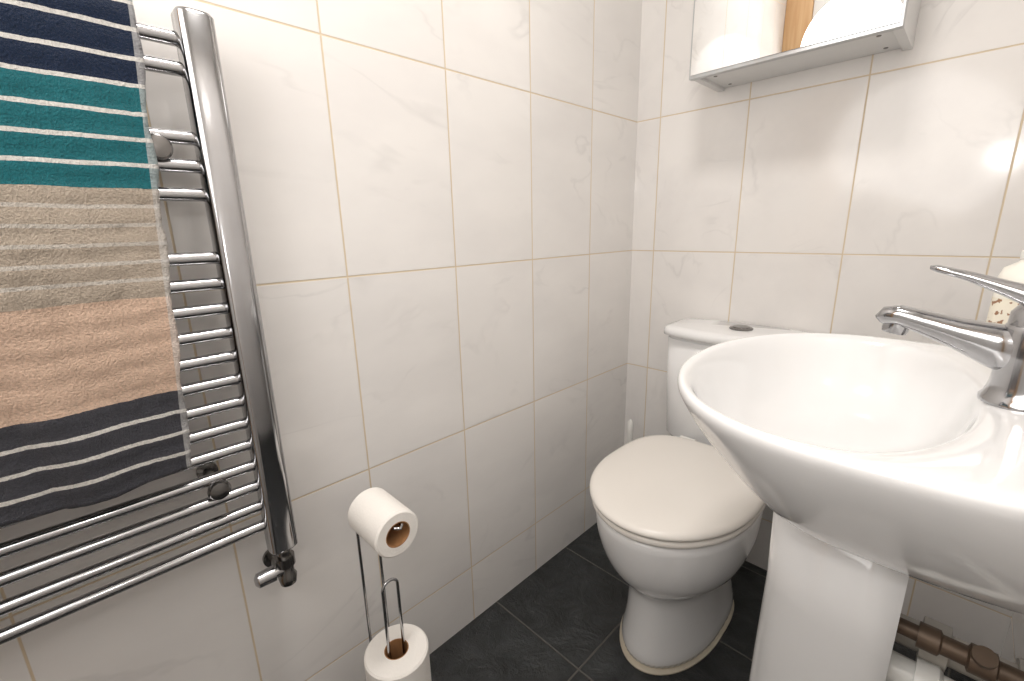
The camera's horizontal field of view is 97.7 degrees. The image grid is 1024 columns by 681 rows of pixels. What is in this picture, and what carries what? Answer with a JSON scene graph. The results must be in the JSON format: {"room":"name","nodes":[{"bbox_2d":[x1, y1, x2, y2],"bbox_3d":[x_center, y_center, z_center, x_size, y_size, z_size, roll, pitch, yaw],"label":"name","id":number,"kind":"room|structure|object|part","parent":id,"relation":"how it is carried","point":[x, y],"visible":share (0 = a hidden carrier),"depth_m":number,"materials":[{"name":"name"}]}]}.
{"room":"bathroom","nodes":[
{"label":"bathroom","id":0,"kind":"room"},
{"bbox_2d":[0,0,641,680],"bbox_3d":[-0.254,-0.367,0.844,1.880,2.300,0.100,-15,19,-43],"label":"wall","id":1,"kind":"structure","parent":0,"point":[438,195],"depth_m":0.87,"materials":[{"name":"tile"}]},
{"bbox_2d":[0,6,297,644],"bbox_3d":[-0.563,0.046,0.488,0.524,0.816,0.089,-15,19,-43],"label":"towel radiator","id":2,"kind":"object","parent":1,"relation":"attached to","point":[193,34],"visible":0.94,"depth_m":0.58,"materials":[{"name":"silver metal"}]},
{"bbox_2d":[0,0,191,526],"bbox_3d":[-0.557,-0.073,0.426,0.398,0.557,0.074,-15,19,-43],"label":"towel","id":3,"kind":"object","parent":2,"relation":"hanging from","point":[93,409],"depth_m":0.48,"materials":[{"name":"multicoloured fabric"}]},
{"bbox_2d":[429,523,975,680],"bbox_3d":[0.143,0.879,0.770,1.880,0.100,1.150,-15,19,-43],"label":"floor","id":4,"kind":"structure","parent":0,"point":[562,622],"depth_m":1.12,"materials":[{"name":"tile"}]},
{"bbox_2d":[356,522,405,658],"bbox_3d":[-0.217,0.539,0.800,0.160,0.561,0.160,-15,19,-43],"label":"toilet roll holder","id":5,"kind":"object","parent":4,"relation":"on","point":[383,592],"visible":0.39,"depth_m":0.78,"materials":[{"name":"silver metal"}]},
{"bbox_3d":[-0.214,0.537,0.787,0.115,0.551,0.016,10,18,38],"label":"rod","id":6,"kind":"part","parent":5,"relation":"part of","materials":[{"name":"silver metal"}]},
{"bbox_2d":[348,487,417,557],"bbox_3d":[-0.209,0.292,0.725,0.076,0.076,0.096,-15,19,-43],"label":"toilet roll","id":7,"kind":"object","parent":5,"relation":"on","point":[373,514],"depth_m":0.70,"materials":[{"name":"white paper"}]},
{"bbox_3d":[-0.204,0.535,0.796,0.016,0.551,0.115,-12,18,-37],"label":"rod","id":8,"kind":"part","parent":5,"relation":"part of","materials":[{"name":"silver metal"}]},
{"bbox_3d":[-0.198,0.759,0.841,0.110,0.089,0.110,-15,19,-43],"label":"toilet roll","id":9,"kind":"object","parent":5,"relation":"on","visible":0},
{"bbox_3d":[-0.200,0.672,0.819,0.110,0.089,0.110,-15,19,-43],"label":"toilet roll","id":10,"kind":"object","parent":9,"relation":"on","visible":0},
{"bbox_2d":[364,624,430,680],"bbox_3d":[-0.202,0.585,0.797,0.110,0.089,0.110,-15,19,-43],"label":"toilet roll","id":11,"kind":"object","parent":10,"relation":"on","point":[414,665],"visible":0.98,"depth_m":0.78,"materials":[{"name":"paper"}]},
{"bbox_2d":[627,419,633,442],"bbox_3d":[0.386,0.443,1.487,0.096,0.387,0.096,-15,19,-43],"label":"toilet brush","id":12,"kind":"object","parent":4,"relation":"on","point":[630,422],"visible":0.22,"depth_m":1.44,"materials":[{"name":"white plastic"}]},
{"bbox_2d":[589,318,812,675],"bbox_3d":[0.438,0.363,1.086,0.623,0.734,0.378,-15,19,-43],"label":"toilet","id":13,"kind":"object","parent":4,"relation":"on","point":[676,523],"visible":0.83,"depth_m":0.99,"materials":[{"name":"ceramic"}]},
{"bbox_3d":[0.365,0.317,1.010,0.435,0.026,0.348,-15,19,-43],"label":"lid","id":14,"kind":"part","parent":13,"relation":"part of","materials":[{"name":"plastic"}]},
{"bbox_3d":[0.366,0.337,1.016,0.423,0.016,0.340,-15,19,-43],"label":"seat","id":15,"kind":"part","parent":13,"relation":"part of","materials":[{"name":"plastic"}]},
{"bbox_3d":[0.396,0.534,1.091,0.476,0.403,0.326,-15,19,-43],"label":"bowl","id":16,"kind":"part","parent":13,"relation":"part of","materials":[{"name":"ceramic"}]},
{"bbox_3d":[0.590,-0.014,1.154,0.175,0.029,0.378,-15,19,-43],"label":"cistern lid","id":17,"kind":"part","parent":13,"relation":"part of","materials":[{"name":"ceramic"}]},
{"bbox_2d":[677,333,1023,680],"bbox_3d":[0.463,0.438,0.637,0.527,0.804,0.454,-15,19,-43],"label":"basin","id":18,"kind":"object","parent":4,"relation":"on","point":[879,463],"visible":0.94,"depth_m":0.52,"materials":[{"name":"ceramic"}]},
{"bbox_2d":[875,265,1023,412],"bbox_3d":[0.496,-0.009,0.483,0.068,0.140,0.166,-15,19,-43],"label":"mixer tap","id":19,"kind":"object","parent":18,"relation":"on","point":[998,347],"visible":1,"depth_m":0.47,"materials":[{"name":"silver metal"}]},
{"bbox_3d":[0.487,0.002,0.495,0.048,0.073,0.140,-15,19,-43],"label":"spout","id":20,"kind":"part","parent":19,"relation":"part of","materials":[{"name":"silver metal"}]},
{"bbox_3d":[0.504,-0.052,0.463,0.038,0.048,0.111,-15,19,-43],"label":"lever","id":21,"kind":"part","parent":19,"relation":"part of","materials":[{"name":"silver metal"}]},
{"bbox_2d":[885,613,1023,680],"bbox_3d":[0.528,0.533,0.580,0.155,0.644,0.251,-15,19,-43],"label":"pipes","id":22,"kind":"object","parent":18,"relation":"attached to","point":[936,647],"visible":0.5,"depth_m":0.52,"materials":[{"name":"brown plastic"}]},
{"bbox_2d":[986,250,1023,323],"bbox_3d":[0.664,-0.051,0.579,0.050,0.159,0.062,-8,16,-26],"label":"soap bottle","id":23,"kind":"object","parent":18,"relation":"on","point":[1000,308],"visible":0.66,"depth_m":0.58,"materials":[{"name":"plastic"}]},
{"bbox_2d":[993,259,1023,298],"bbox_3d":[0.665,-0.039,0.583,0.044,0.133,0.060,-15,19,-43],"label":"cap","id":24,"kind":"object","parent":23,"relation":"on","point":[1013,272],"depth_m":0.57,"materials":[{"name":"plastic"}]},
{"bbox_2d":[624,0,1023,656],"bbox_3d":[0.749,-0.451,1.083,0.100,2.300,0.950,-15,19,-43],"label":"wall","id":25,"kind":"structure","parent":0,"point":[823,199],"depth_m":1.05,"materials":[{"name":"tile"}]},
{"bbox_2d":[689,0,920,91],"bbox_3d":[0.606,-0.890,0.908,0.175,0.597,0.387,-15,19,-43],"label":"upper cabinet","id":26,"kind":"object","parent":25,"relation":"attached to","point":[734,42],"visible":1,"depth_m":0.93,"materials":[{"name":"metal"}]},
{"bbox_2d":[1000,612,1023,662],"bbox_3d":[0.484,-0.203,0.115,1.880,2.300,0.100,-15,19,-43],"label":"wall","id":27,"kind":"structure","parent":0,"point":[1013,646],"depth_m":0.90,"materials":[{"name":"tile"}]}
]}

